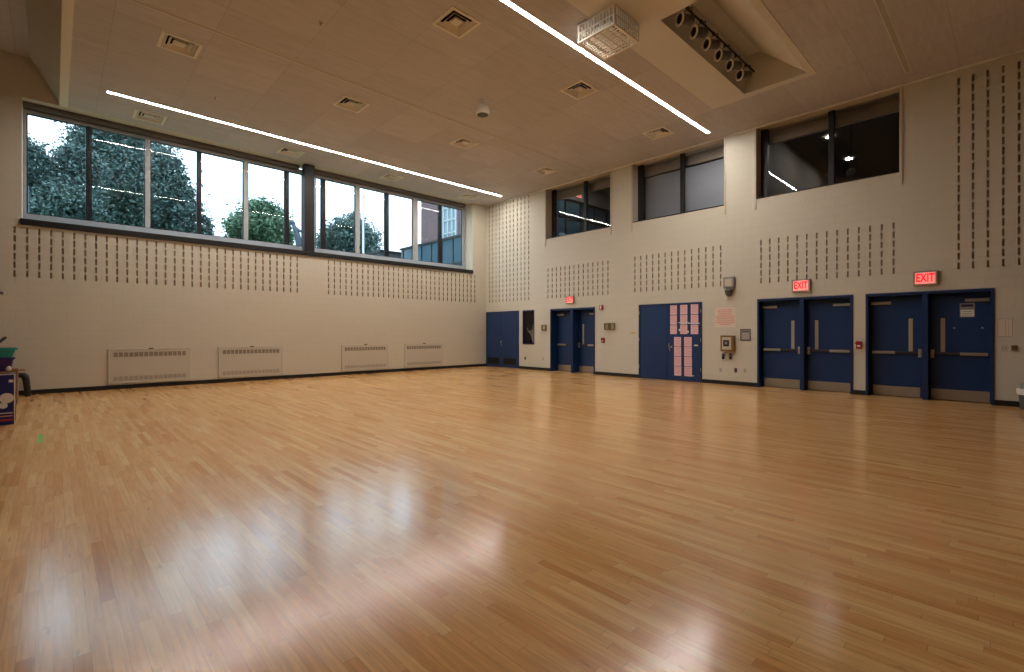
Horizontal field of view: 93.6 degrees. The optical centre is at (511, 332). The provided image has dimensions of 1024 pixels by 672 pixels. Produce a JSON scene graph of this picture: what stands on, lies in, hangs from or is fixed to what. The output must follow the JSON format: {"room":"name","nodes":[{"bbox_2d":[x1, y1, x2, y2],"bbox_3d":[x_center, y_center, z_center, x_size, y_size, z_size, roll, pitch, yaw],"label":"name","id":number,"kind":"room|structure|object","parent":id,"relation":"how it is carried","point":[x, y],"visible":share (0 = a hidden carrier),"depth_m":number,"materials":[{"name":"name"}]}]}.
{"room":"community hall","nodes":[
{"label":"community hall","id":0,"kind":"room"},
{"bbox_2d":[0,0,29,57],"bbox_3d":[-5.744,-6.050,2.712,3.830,0.100,19.253,0,0,-44],"label":"ceiling","id":1,"kind":"structure","parent":0,"point":[14,38],"depth_m":9.44,"materials":[{"name":"white paint"}]},
{"bbox_2d":[0,50,59,105],"bbox_3d":[-11.658,-5.553,9.398,4.100,0.893,0.001,0,0,-44],"label":"wall","id":2,"kind":"structure","parent":0,"point":[19,76],"depth_m":10.40,"materials":[{"name":"paint"}]},
{"bbox_2d":[0,92,485,390],"bbox_3d":[-7.311,-1.893,13.981,16.716,6.487,0.620,0,0,-44],"label":"wall","id":3,"kind":"structure","parent":0,"point":[71,297],"depth_m":12.62,"materials":[{"name":"paint"}]},
{"bbox_2d":[25,0,73,106],"bbox_3d":[-3.968,-5.559,4.060,0.600,0.883,18.353,0,0,-44],"label":"beam","id":4,"kind":"structure","parent":3,"relation":"attached to","point":[50,22],"depth_m":8.96,"materials":[{"name":"paint"}]},
{"bbox_2d":[108,348,189,383],"bbox_3d":[-8.967,0.792,11.938,1.640,0.845,0.049,0,0,-44],"label":"wall heater","id":5,"kind":"object","parent":3,"relation":"attached to","point":[140,364],"visible":1,"depth_m":11.89,"materials":[{"name":"metal"}]},
{"bbox_2d":[113,351,186,356],"bbox_3d":[-8.962,0.525,11.933,1.476,0.110,0.005,0,0,-44],"label":"grille","id":6,"kind":"object","parent":5,"relation":"attached to","point":[115,353],"depth_m":11.92,"materials":[{"name":"metal"}]},
{"bbox_2d":[113,373,186,380],"bbox_3d":[-8.962,1.097,11.933,1.476,0.095,0.005,0,0,-44],"label":"grille","id":7,"kind":"object","parent":5,"relation":"attached to","point":[137,376],"depth_m":11.91,"materials":[{"name":"metal"}]},
{"bbox_2d":[20,101,472,273],"bbox_3d":[-6.278,-3.739,14.907,12.540,2.797,0.625,0,0,-44],"label":"window","id":8,"kind":"structure","parent":3,"relation":"in","point":[309,174],"depth_m":13.82,"materials":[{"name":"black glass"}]},
{"bbox_2d":[23,101,298,169],"bbox_3d":[-8.713,-5.077,12.726,5.945,0.115,0.140,0,0,-44],"label":"roller blind","id":9,"kind":"object","parent":8,"relation":"attached to","point":[27,106],"depth_m":12.25,"materials":[{"name":"fabric"}]},
{"bbox_2d":[315,169,465,207],"bbox_3d":[-4.080,-5.077,17.145,6.040,0.115,0.140,0,0,-44],"label":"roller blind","id":10,"kind":"object","parent":8,"relation":"attached to","point":[318,173],"depth_m":16.86,"materials":[{"name":"fabric"}]},
{"bbox_2d":[218,346,282,377],"bbox_3d":[-7.313,0.792,13.515,1.640,0.845,0.049,0,0,-44],"label":"wall heater","id":11,"kind":"object","parent":3,"relation":"attached to","point":[252,360],"visible":1,"depth_m":13.48,"materials":[{"name":"beige metal"}]},
{"bbox_2d":[222,349,279,353],"bbox_3d":[-7.308,0.525,13.510,1.476,0.110,0.005,0,0,-44],"label":"grille","id":12,"kind":"object","parent":11,"relation":"attached to","point":[224,351],"depth_m":13.49,"materials":[{"name":"metal"}]},
{"bbox_2d":[222,369,279,374],"bbox_3d":[-7.308,1.097,13.510,1.476,0.095,0.005,0,0,-44],"label":"grille","id":13,"kind":"object","parent":11,"relation":"attached to","point":[224,371],"depth_m":13.48,"materials":[{"name":"metal"}]},
{"bbox_2d":[19,364,485,394],"bbox_3d":[-7.092,1.300,13.751,16.716,0.100,0.014,0,0,-44],"label":"baseboard","id":14,"kind":"structure","parent":3,"relation":"attached to","point":[110,387],"depth_m":13.01,"materials":[{"name":"black rubber"}]},
{"bbox_2d":[341,344,387,370],"bbox_3d":[-4.835,0.792,15.879,1.640,0.845,0.049,0,0,-44],"label":"wall heater","id":15,"kind":"object","parent":3,"relation":"attached to","point":[364,356],"visible":1,"depth_m":15.84,"materials":[{"name":"beige metal"}]},
{"bbox_2d":[344,347,385,350],"bbox_3d":[-4.830,0.525,15.874,1.476,0.110,0.005,0,0,-44],"label":"grille","id":16,"kind":"object","parent":15,"relation":"attached to","point":[345,348],"depth_m":15.86,"materials":[{"name":"metal"}]},
{"bbox_2d":[344,364,385,368],"bbox_3d":[-4.830,1.097,15.874,1.476,0.095,0.005,0,0,-44],"label":"grille","id":17,"kind":"object","parent":15,"relation":"attached to","point":[346,366],"depth_m":15.85,"materials":[{"name":"metal"}]},
{"bbox_2d":[404,343,442,366],"bbox_3d":[-3.188,0.792,17.449,1.640,0.845,0.049,0,0,-44],"label":"wall heater","id":18,"kind":"object","parent":3,"relation":"attached to","point":[420,354],"visible":1,"depth_m":17.42,"materials":[{"name":"beige metal"}]},
{"bbox_2d":[407,345,440,348],"bbox_3d":[-3.183,0.525,17.444,1.476,0.110,0.005,0,0,-44],"label":"grille","id":19,"kind":"object","parent":18,"relation":"attached to","point":[408,346],"depth_m":17.44,"materials":[{"name":"metal"}]},
{"bbox_2d":[407,361,440,364],"bbox_3d":[-3.183,1.097,17.444,1.476,0.095,0.005,0,0,-44],"label":"grille","id":20,"kind":"object","parent":18,"relation":"attached to","point":[408,362],"depth_m":17.44,"materials":[{"name":"metal"}]},
{"bbox_2d":[0,366,1023,671],"bbox_3d":[-0.547,1.400,7.323,17.316,0.100,18.353,0,0,-44],"label":"floor","id":21,"kind":"structure","parent":0,"point":[481,518],"depth_m":3.31,"materials":[{"name":"brown wood"}]},
{"bbox_2d":[0,372,15,424],"bbox_3d":[-7.830,0.978,6.928,0.942,0.742,0.404,0,0,-44],"label":"carton","id":22,"kind":"object","parent":21,"relation":"on","point":[7,381],"visible":1,"depth_m":7.06,"materials":[{"name":"cardboard"}]},
{"bbox_2d":[0,380,13,421],"bbox_3d":[-7.568,0.993,6.903,0.575,0.605,0.003,0,0,-44],"label":"print","id":23,"kind":"object","parent":22,"relation":"attached to","point":[6,386],"depth_m":7.05},
{"bbox_3d":[-7.843,0.588,6.919,0.800,0.036,0.360,0,0,-44],"label":"wooden board","id":24,"kind":"object","parent":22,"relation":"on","visible":0},
{"bbox_2d":[0,357,15,370],"bbox_3d":[-7.626,0.468,7.127,0.354,0.200,0.306,0,0,-44],"label":"basket","id":25,"kind":"object","parent":24,"relation":"on","point":[4,362],"visible":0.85,"depth_m":7.09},
{"bbox_2d":[0,348,17,357],"bbox_3d":[-7.626,0.296,7.127,0.404,0.140,0.349,0,0,-44],"label":"basket","id":26,"kind":"object","parent":25,"relation":"on","point":[4,352],"visible":1,"depth_m":7.09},
{"bbox_2d":[8,368,25,403],"bbox_3d":[-9.655,1.017,9.160,0.530,0.664,0.415,0,0,-44],"label":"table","id":27,"kind":"object","parent":21,"relation":"on","point":[13,370],"visible":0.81,"depth_m":9.15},
{"bbox_2d":[19,373,30,396],"bbox_3d":[-10.891,1.100,9.761,1.585,0.495,0.320,0,0,-44],"label":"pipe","id":28,"kind":"object","parent":21,"relation":"on","point":[25,378],"visible":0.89,"depth_m":10.15,"materials":[{"name":"black paint"}]},
{"bbox_2d":[1016,382,1023,409],"bbox_3d":[9.094,1.099,8.431,0.340,0.500,0.340,0,0,-44],"label":"waste bin","id":29,"kind":"object","parent":21,"relation":"on","point":[1020,391],"visible":1,"depth_m":8.45,"materials":[{"name":"grey plastic"}]},
{"bbox_2d":[68,0,1023,205],"bbox_3d":[0.767,-5.587,8.575,12.486,0.900,18.353,0,0,-44],"label":"ceiling","id":30,"kind":"structure","parent":0,"point":[519,69],"depth_m":9.71,"materials":[{"name":"white paint"}]},
{"bbox_2d":[132,109,166,124],"bbox_3d":[-8.634,-5.155,11.444,0.600,0.061,0.600,0,0,-44],"label":"ceiling vent","id":31,"kind":"object","parent":30,"relation":"in","point":[149,117],"visible":1,"depth_m":11.47,"materials":[{"name":"metal"}]},
{"bbox_2d":[157,31,202,58],"bbox_3d":[-5.936,-5.155,8.586,0.600,0.061,0.600,0,0,-44],"label":"ceiling vent","id":32,"kind":"object","parent":30,"relation":"in","point":[179,46],"visible":1,"depth_m":8.61,"materials":[{"name":"metal"}]},
{"bbox_2d":[276,147,304,157],"bbox_3d":[-6.303,-5.155,13.666,0.600,0.061,0.600,0,0,-44],"label":"ceiling vent","id":33,"kind":"object","parent":30,"relation":"in","point":[290,152],"visible":1,"depth_m":13.71,"materials":[{"name":"metal"}]},
{"bbox_2d":[106,91,500,196],"bbox_3d":[-4.513,-5.134,14.143,11.366,0.006,0.100,0,0,-44],"label":"recessed light","id":34,"kind":"object","parent":30,"relation":"in","point":[107,91],"visible":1,"depth_m":12.56,"materials":[{"name":"plastic"}]},
{"bbox_2d":[333,95,369,112],"bbox_3d":[-3.613,-5.155,10.801,0.600,0.061,0.600,0,0,-44],"label":"ceiling vent","id":35,"kind":"object","parent":30,"relation":"in","point":[351,105],"visible":1,"depth_m":10.84,"materials":[{"name":"metal"}]},
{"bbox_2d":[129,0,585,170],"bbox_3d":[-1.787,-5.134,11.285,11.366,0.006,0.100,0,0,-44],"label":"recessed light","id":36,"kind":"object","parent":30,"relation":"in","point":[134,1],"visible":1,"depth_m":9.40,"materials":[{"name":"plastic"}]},
{"bbox_2d":[379,173,403,181],"bbox_3d":[-3.981,-5.155,15.881,0.600,0.061,0.600,0,0,-44],"label":"ceiling vent","id":37,"kind":"object","parent":30,"relation":"in","point":[391,177],"visible":0.99,"depth_m":15.92,"materials":[{"name":"metal"}]},
{"bbox_2d":[431,6,481,38],"bbox_3d":[-0.922,-5.155,7.965,0.600,0.061,0.600,0,0,-44],"label":"ceiling vent","id":38,"kind":"object","parent":30,"relation":"in","point":[455,27],"visible":1,"depth_m":8.01,"materials":[{"name":"metal"}]},
{"bbox_2d":[449,137,479,149],"bbox_3d":[-1.283,-5.155,13.024,0.600,0.061,0.600,0,0,-44],"label":"ceiling vent","id":39,"kind":"object","parent":30,"relation":"in","point":[465,144],"visible":1,"depth_m":13.06,"materials":[{"name":"metal"}]},
{"bbox_2d":[458,193,479,199],"bbox_3d":[-1.636,-5.155,18.117,0.600,0.061,0.600,0,0,-44],"label":"ceiling vent","id":40,"kind":"object","parent":30,"relation":"in","point":[465,196],"visible":0.99,"depth_m":18.15,"materials":[{"name":"metal"}]},
{"bbox_2d":[476,99,489,117],"bbox_3d":[-0.647,-4.968,10.604,0.310,0.338,0.310,0,0,-44],"label":"speaker","id":41,"kind":"object","parent":30,"relation":"hanging from","point":[482,111],"visible":1,"depth_m":10.51},
{"bbox_2d":[532,167,557,175],"bbox_3d":[1.055,-5.155,15.253,0.600,0.061,0.600,0,0,-44],"label":"ceiling vent","id":42,"kind":"object","parent":30,"relation":"in","point":[544,171],"visible":1,"depth_m":15.28,"materials":[{"name":"metal"}]},
{"bbox_2d":[559,80,598,99],"bbox_3d":[1.429,-5.155,10.165,0.600,0.061,0.600,0,0,-44],"label":"ceiling vent","id":43,"kind":"object","parent":30,"relation":"in","point":[577,93],"visible":1,"depth_m":10.21,"materials":[{"name":"metal"}]},
{"bbox_2d":[500,0,709,133],"bbox_3d":[0.939,-5.134,8.427,11.366,0.006,0.100,0,0,-44],"label":"recessed light","id":44,"kind":"object","parent":30,"relation":"in","point":[509,3],"visible":1,"depth_m":8.99,"materials":[{"name":"plastic"}]},
{"bbox_2d":[578,4,638,60],"bbox_3d":[1.604,-4.967,7.983,0.720,0.314,0.720,0,0,-44],"label":"cage","id":45,"kind":"object","parent":30,"relation":"attached to","point":[628,27],"visible":1,"depth_m":7.87,"materials":[{"name":"white metal"}]},
{"bbox_2d":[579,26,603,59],"bbox_3d":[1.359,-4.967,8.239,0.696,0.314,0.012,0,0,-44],"label":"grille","id":46,"kind":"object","parent":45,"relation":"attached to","point":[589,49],"depth_m":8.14,"materials":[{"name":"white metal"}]},
{"bbox_2d":[578,4,614,43],"bbox_3d":[1.348,-4.967,7.739,0.012,0.314,0.720,0,0,-44],"label":"grille","id":47,"kind":"object","parent":45,"relation":"attached to","point":[607,27],"depth_m":7.72,"materials":[{"name":"white metal"}]},
{"bbox_2d":[590,20,625,48],"bbox_3d":[1.607,-5.008,7.986,0.410,0.245,0.460,0,0,-44],"label":"projector","id":48,"kind":"object","parent":45,"relation":"in","point":[611,21],"visible":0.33,"depth_m":7.92,"materials":[{"name":"white plastic"}]},
{"bbox_2d":[579,25,637,59],"bbox_3d":[1.604,-4.816,7.983,0.696,0.012,0.696,0,0,-44],"label":"grille","id":49,"kind":"object","parent":45,"relation":"attached to","point":[625,32],"depth_m":7.94,"materials":[{"name":"white metal"}]},
{"bbox_2d":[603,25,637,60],"bbox_3d":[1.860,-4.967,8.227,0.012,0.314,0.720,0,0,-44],"label":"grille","id":50,"kind":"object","parent":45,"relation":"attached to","point":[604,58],"depth_m":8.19,"materials":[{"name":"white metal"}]},
{"bbox_2d":[614,4,638,42],"bbox_3d":[1.848,-4.967,7.727,0.696,0.314,0.012,0,0,-44],"label":"grille","id":51,"kind":"object","parent":45,"relation":"attached to","point":[626,32],"depth_m":7.71,"materials":[{"name":"white metal"}]},
{"bbox_2d":[642,126,674,139],"bbox_3d":[3.773,-5.155,12.359,0.600,0.061,0.600,0,0,-44],"label":"ceiling vent","id":52,"kind":"object","parent":30,"relation":"in","point":[654,134],"visible":1,"depth_m":12.40,"materials":[{"name":"metal"}]},
{"bbox_2d":[566,0,816,108],"bbox_3d":[3.136,-5.131,8.173,6.020,0.012,2.070,0,0,-44],"label":"ceiling recess","id":53,"kind":"structure","parent":30,"relation":"attached to","point":[658,44],"depth_m":8.66,"materials":[{"name":"paint"}]},
{"bbox_2d":[685,7,754,72],"bbox_3d":[3.855,-5.487,8.955,3.501,0.106,0.036,0,0,-44],"label":"pipe","id":54,"kind":"object","parent":30,"relation":"attached to","point":[689,10],"visible":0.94,"depth_m":9.00,"materials":[{"name":"metal"}]},
{"bbox_2d":[675,6,694,26],"bbox_3d":[2.907,-5.290,8.036,0.296,0.352,0.224,0,0,-18],"label":"spotlight","id":55,"kind":"object","parent":54,"relation":"hanging from","point":[682,18],"visible":0.99,"depth_m":8.00,"materials":[{"name":"beige metal"}]},
{"bbox_2d":[689,19,707,38],"bbox_3d":[3.271,-5.290,8.383,0.296,0.352,0.224,0,0,-18],"label":"spotlight","id":56,"kind":"object","parent":54,"relation":"hanging from","point":[695,31],"visible":1,"depth_m":8.35,"materials":[{"name":"beige metal"}]},
{"bbox_2d":[702,32,720,50],"bbox_3d":[3.635,-5.290,8.730,0.296,0.352,0.224,0,0,-18],"label":"spotlight","id":57,"kind":"object","parent":54,"relation":"hanging from","point":[708,43],"visible":0.99,"depth_m":8.70,"materials":[{"name":"beige metal"}]},
{"bbox_2d":[714,43,731,61],"bbox_3d":[3.999,-5.290,9.078,0.296,0.352,0.224,0,0,-18],"label":"spotlight","id":58,"kind":"object","parent":54,"relation":"hanging from","point":[719,54],"visible":0.99,"depth_m":9.04,"materials":[{"name":"grey plastic"}]},
{"bbox_2d":[725,54,741,71],"bbox_3d":[4.363,-5.290,9.425,0.296,0.352,0.224,0,0,-18],"label":"spotlight","id":59,"kind":"object","parent":54,"relation":"hanging from","point":[730,65],"visible":0.98,"depth_m":9.39,"materials":[{"name":"grey plastic"}]},
{"bbox_2d":[735,64,751,80],"bbox_3d":[4.727,-5.290,9.772,0.296,0.352,0.224,0,0,-18],"label":"spotlight","id":60,"kind":"object","parent":54,"relation":"hanging from","point":[741,74],"visible":0.97,"depth_m":9.74,"materials":[{"name":"grey plastic"}]},
{"bbox_2d":[693,0,804,70],"bbox_3d":[4.124,-5.527,8.673,3.540,0.780,1.180,0,0,-44],"label":"trim","id":61,"kind":"structure","parent":30,"relation":"attached to","point":[739,22],"depth_m":8.96,"materials":[{"name":"paint"}]},
{"bbox_2d":[874,0,910,72],"bbox_3d":[4.120,-5.134,5.946,10.186,0.006,0.100,0,0,-44],"label":"recessed light","id":62,"kind":"object","parent":30,"relation":"in","point":[880,4],"visible":1,"depth_m":8.24,"materials":[{"name":"plastic"}]},
{"bbox_2d":[557,191,609,235],"bbox_3d":[3.275,-4.600,22.483,8.900,4.500,0.180,0,0,-44],"label":"wall","id":63,"kind":"structure","parent":0,"point":[570,211],"depth_m":22.39,"materials":[{"name":"glass"}]},
{"bbox_2d":[597,187,609,195],"bbox_3d":[4.935,-4.600,20.669,9.000,4.500,6.203,0,0,-44],"label":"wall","id":64,"kind":"structure","parent":0,"point":[606,191],"depth_m":23.29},
{"bbox_2d":[22,87,898,204],"bbox_3d":[-0.797,-5.637,7.512,17.616,1.000,18.973,0,0,-44],"label":"trim","id":65,"kind":"structure","parent":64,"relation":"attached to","point":[894,93],"depth_m":12.57,"materials":[{"name":"paint"}]},
{"bbox_2d":[644,158,723,219],"bbox_3d":[6.147,-4.100,15.051,3.000,3.500,3.500,0,0,-44],"label":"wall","id":66,"kind":"structure","parent":0,"point":[645,178],"depth_m":15.79,"materials":[{"name":"paint"}]},
{"bbox_2d":[486,51,1023,400],"bbox_3d":[5.509,-1.893,13.098,0.620,6.487,18.353,0,0,-44],"label":"wall","id":67,"kind":"structure","parent":0,"point":[957,210],"depth_m":11.29,"materials":[{"name":"beige paint"}]},
{"bbox_2d":[486,311,518,368],"bbox_3d":[-0.388,0.282,18.828,0.095,2.236,1.887,0,0,-44],"label":"door","id":68,"kind":"structure","parent":67,"relation":"in","point":[502,328],"depth_m":18.81,"materials":[{"name":"blue paint"}]},
{"bbox_2d":[522,310,533,344],"bbox_3d":[0.622,-0.205,17.798,0.065,1.270,0.598,0,0,-44],"label":"window","id":69,"kind":"structure","parent":67,"relation":"in","point":[522,310],"depth_m":17.97,"materials":[{"name":"black metal"}]},
{"bbox_2d":[566,296,574,303],"bbox_3d":[1.971,-1.120,16.299,0.080,0.260,0.330,0,0,-44],"label":"exit sign","id":70,"kind":"object","parent":67,"relation":"attached to","point":[569,299],"visible":1,"depth_m":16.23,"materials":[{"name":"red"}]},
{"bbox_2d":[550,307,594,373],"bbox_3d":[2.160,0.257,16.428,0.410,2.186,1.931,0,0,-44],"label":"door","id":71,"kind":"structure","parent":67,"relation":"in","point":[572,330],"depth_m":16.43,"materials":[{"name":"blue paint"}]},
{"bbox_2d":[545,171,611,245],"bbox_3d":[2.408,-4.170,16.391,0.722,2.160,2.851,0,0,-44],"label":"window","id":72,"kind":"structure","parent":67,"relation":"in","point":[584,189],"depth_m":16.50,"materials":[{"name":"black paint"}]},
{"bbox_2d":[639,302,701,382],"bbox_3d":[4.478,0.282,13.723,0.099,2.236,1.942,0,0,-44],"label":"door","id":73,"kind":"structure","parent":67,"relation":"in","point":[656,343],"depth_m":13.85,"materials":[{"name":"blue paint"}]},
{"bbox_2d":[670,305,676,314],"bbox_3d":[4.579,-0.646,13.618,0.002,0.268,0.200,0,0,-44],"label":"paper sheet","id":74,"kind":"object","parent":73,"relation":"attached to","point":[673,308],"visible":1,"depth_m":13.62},
{"bbox_2d":[670,315,676,324],"bbox_3d":[4.579,-0.363,13.618,0.002,0.263,0.200,0,0,-44],"label":"paper sheet","id":75,"kind":"object","parent":73,"relation":"attached to","point":[673,318],"visible":1,"depth_m":13.62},
{"bbox_2d":[674,366,680,375],"bbox_3d":[4.666,1.074,13.527,0.002,0.262,0.210,0,0,-44],"label":"paper sheet","id":76,"kind":"object","parent":73,"relation":"attached to","point":[677,369],"visible":1,"depth_m":13.53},
{"bbox_2d":[674,356,680,365],"bbox_3d":[4.664,0.799,13.529,0.002,0.262,0.210,0,0,-44],"label":"paper sheet","id":77,"kind":"object","parent":73,"relation":"attached to","point":[677,360],"visible":1,"depth_m":13.53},
{"bbox_2d":[680,305,686,314],"bbox_3d":[4.789,-0.646,13.398,0.002,0.268,0.212,0,0,-44],"label":"paper sheet","id":78,"kind":"object","parent":73,"relation":"attached to","point":[683,308],"visible":1,"depth_m":13.40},
{"bbox_2d":[684,337,691,346],"bbox_3d":[4.872,0.249,13.311,0.002,0.262,0.220,0,0,-44],"label":"paper sheet","id":79,"kind":"object","parent":73,"relation":"attached to","point":[687,340],"visible":1,"depth_m":13.30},
{"bbox_2d":[684,347,691,356],"bbox_3d":[4.874,0.524,13.309,0.002,0.262,0.220,0,0,-44],"label":"paper sheet","id":80,"kind":"object","parent":73,"relation":"attached to","point":[687,350],"visible":1,"depth_m":13.30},
{"bbox_2d":[684,357,691,366],"bbox_3d":[4.875,0.799,13.308,0.002,0.262,0.220,0,0,-44],"label":"paper sheet","id":81,"kind":"object","parent":73,"relation":"attached to","point":[687,360],"visible":1,"depth_m":13.30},
{"bbox_2d":[684,367,691,376],"bbox_3d":[4.876,1.074,13.306,0.002,0.262,0.220,0,0,-44],"label":"paper sheet","id":82,"kind":"object","parent":73,"relation":"attached to","point":[687,370],"visible":1,"depth_m":13.31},
{"bbox_2d":[691,304,697,313],"bbox_3d":[5.003,-0.646,13.174,0.002,0.268,0.212,0,0,-44],"label":"paper sheet","id":83,"kind":"object","parent":73,"relation":"attached to","point":[694,307],"visible":1,"depth_m":13.17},
{"bbox_2d":[631,137,725,230],"bbox_3d":[4.856,-4.170,13.825,0.722,2.160,2.857,0,0,-44],"label":"window","id":84,"kind":"structure","parent":67,"relation":"in","point":[703,186],"depth_m":13.97,"materials":[{"name":"black paint"}]},
{"bbox_2d":[646,159,723,218],"bbox_3d":[5.072,-4.160,14.070,0.010,1.300,2.602,0,0,-44],"label":"roller shade","id":85,"kind":"object","parent":84,"relation":"attached to","point":[704,183],"depth_m":13.99,"materials":[{"name":"fabric"}]},
{"bbox_2d":[715,307,735,327],"bbox_3d":[5.575,-0.400,12.575,0.004,0.520,0.535,0,0,-44],"label":"poster","id":86,"kind":"object","parent":67,"relation":"attached to","point":[724,317],"visible":1,"depth_m":12.57,"materials":[{"name":"white paper"}]},
{"bbox_2d":[716,309,734,324],"bbox_3d":[5.576,-0.412,12.573,0.001,0.404,0.490,0,0,-44],"label":"print","id":87,"kind":"object","parent":86,"relation":"attached to","point":[723,316],"depth_m":12.57},
{"bbox_2d":[720,335,734,351],"bbox_3d":[5.599,0.275,12.470,0.115,0.410,0.350,0,0,-44],"label":"control box","id":88,"kind":"object","parent":67,"relation":"attached to","point":[727,342],"visible":1,"depth_m":12.42,"materials":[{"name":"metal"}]},
{"bbox_2d":[723,277,734,296],"bbox_3d":[5.598,-1.188,12.410,0.200,0.505,0.275,0,0,-44],"label":"wall speaker","id":89,"kind":"object","parent":67,"relation":"attached to","point":[728,282],"visible":1,"depth_m":12.36,"materials":[{"name":"grey plastic"}]},
{"bbox_2d":[740,329,750,340],"bbox_3d":[5.928,0.051,12.198,0.013,0.298,0.252,0,0,-44],"label":"notice","id":90,"kind":"object","parent":67,"relation":"attached to","point":[745,334],"visible":1,"depth_m":12.20,"materials":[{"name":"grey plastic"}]},
{"bbox_2d":[486,49,1023,206],"bbox_3d":[5.283,-5.119,12.862,0.028,0.034,18.323,0,0,-44],"label":"trim","id":91,"kind":"structure","parent":67,"relation":"attached to","point":[1021,50],"depth_m":11.23,"materials":[{"name":"white plastic"}]},
{"bbox_2d":[519,366,1019,406],"bbox_3d":[5.938,1.300,12.189,0.014,0.100,16.445,0,0,-44],"label":"baseboard","id":92,"kind":"structure","parent":67,"relation":"attached to","point":[857,392],"depth_m":12.57,"materials":[{"name":"black rubber"}]},
{"bbox_2d":[792,279,810,291],"bbox_3d":[6.776,-1.105,11.260,0.080,0.290,0.385,0,0,-44],"label":"exit sign","id":93,"kind":"object","parent":67,"relation":"attached to","point":[801,285],"visible":1,"depth_m":11.22,"materials":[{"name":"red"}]},
{"bbox_2d":[757,295,852,393],"bbox_3d":[6.910,0.257,11.375,0.310,2.186,1.987,0,0,-44],"label":"door","id":94,"kind":"structure","parent":67,"relation":"in","point":[804,343],"depth_m":11.32,"materials":[{"name":"blue paint"}]},
{"bbox_2d":[754,86,902,209],"bbox_3d":[7.329,-4.170,11.231,0.722,2.160,2.912,0,0,-44],"label":"window","id":95,"kind":"structure","parent":67,"relation":"in","point":[890,106],"depth_m":11.17,"materials":[{"name":"black paint"}]},
{"bbox_2d":[769,112,898,195],"bbox_3d":[12.269,-4.100,12.979,9.000,3.500,7.850,0,0,-44],"label":"gallery","id":96,"kind":"object","parent":95,"relation":"attached to","point":[800,163],"depth_m":15.09,"materials":[{"name":"glass"}]},
{"bbox_2d":[845,124,855,177],"bbox_3d":[8.812,-4.934,12.494,0.236,1.808,0.240,0,0,-44],"label":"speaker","id":97,"kind":"object","parent":96,"relation":"hanging from","point":[850,173],"visible":0.96,"depth_m":12.46},
{"bbox_2d":[913,270,937,285],"bbox_3d":[8.306,-1.097,9.656,0.080,0.285,0.380,0,0,-44],"label":"exit sign","id":98,"kind":"object","parent":67,"relation":"attached to","point":[920,278],"visible":1,"depth_m":9.62,"materials":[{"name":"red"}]},
{"bbox_2d":[865,288,994,404],"bbox_3d":[8.431,0.257,9.780,0.310,2.186,1.969,0,0,-44],"label":"door","id":99,"kind":"structure","parent":67,"relation":"in","point":[913,348],"depth_m":9.70,"materials":[{"name":"blue paint"}]},
{"bbox_2d":[960,303,974,316],"bbox_3d":[8.892,-0.443,9.386,0.006,0.275,0.214,0,0,-44],"label":"door sign","id":100,"kind":"object","parent":99,"relation":"attached to","point":[966,309],"visible":1,"depth_m":9.38,"materials":[{"name":"paper"}]},
{"bbox_2d":[961,310,973,316],"bbox_3d":[8.891,-0.385,9.384,0.002,0.130,0.190,0,0,-44],"label":"print","id":101,"kind":"object","parent":100,"relation":"attached to","point":[964,313],"depth_m":9.38,"materials":[{"name":"white paper"}]},
{"bbox_2d":[998,319,1012,336],"bbox_3d":[9.106,-0.095,8.873,0.004,0.330,0.192,0,0,-44],"label":"notice","id":102,"kind":"object","parent":67,"relation":"attached to","point":[1005,326],"visible":1,"depth_m":8.87,"materials":[{"name":"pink paper"}]},
{"label":"outside","id":103,"kind":"structure","parent":0,"visible":0},
{"bbox_3d":[-50.059,1.550,59.735,170.000,0.200,124.447,0,0,-44],"label":"ground","id":104,"kind":"structure","parent":103,"visible":0},
{"bbox_2d":[28,133,118,221],"bbox_3d":[-19.684,-3.675,20.792,3.974,10.060,4.388,0,0,35],"label":"tree","id":105,"kind":"object","parent":104,"relation":"on","point":[54,190],"visible":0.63,"depth_m":20.61,"materials":[{"name":"teal plant"}]},
{"bbox_2d":[45,121,218,234],"bbox_3d":[-24.786,-7.060,31.252,9.560,16.826,9.882,0,0,-36],"label":"tree","id":106,"kind":"object","parent":104,"relation":"on","point":[173,201],"visible":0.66,"depth_m":29.52,"materials":[{"name":"teal plant"}]},
{"bbox_2d":[216,194,296,244],"bbox_3d":[-21.217,-5.169,40.438,6.416,13.046,5.570,0,0,28],"label":"tree","id":107,"kind":"object","parent":104,"relation":"on","point":[266,220],"visible":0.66,"depth_m":39.32,"materials":[{"name":"green plant"}]},
{"bbox_2d":[290,220,300,245],"bbox_3d":[-8.973,-1.624,20.011,0.552,6.149,0.251,0,0,7],"label":"lamp","id":108,"kind":"object","parent":104,"relation":"on","point":[296,230],"visible":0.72,"depth_m":19.92,"materials":[{"name":"metal"}]},
{"bbox_2d":[316,210,383,253],"bbox_3d":[-15.468,-5.220,46.180,7.212,13.146,6.673,0,0,-44],"label":"tree","id":109,"kind":"object","parent":104,"relation":"on","point":[339,235],"visible":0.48,"depth_m":44.96,"materials":[{"name":"green plant"}]},
{"bbox_2d":[361,195,364,253],"bbox_3d":[-9.285,-3.595,30.000,0.220,10.089,0.220,0,0,-44],"label":"flagpole","id":110,"kind":"object","parent":104,"relation":"on","point":[362,196],"visible":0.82,"depth_m":29.95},
{"bbox_2d":[365,250,400,257],"bbox_3d":[-9.051,-2.200,38.904,7.400,7.300,7.200,0,0,-44],"label":"annex","id":111,"kind":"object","parent":104,"relation":"on","point":[378,252],"visible":0.11,"depth_m":34.47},
{"bbox_2d":[399,234,460,264],"bbox_3d":[-2.524,-1.950,27.061,1.900,6.800,11.450,0,0,-44],"label":"glazed wing","id":112,"kind":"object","parent":104,"relation":"on","point":[451,245],"visible":0.16,"depth_m":27.26},
{"bbox_2d":[421,202,460,242],"bbox_3d":[0.444,-9.600,32.759,10.140,22.100,8.800,0,0,-44],"label":"building","id":113,"kind":"structure","parent":104,"relation":"on","point":[451,218],"depth_m":31.31,"materials":[{"name":"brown brick"}]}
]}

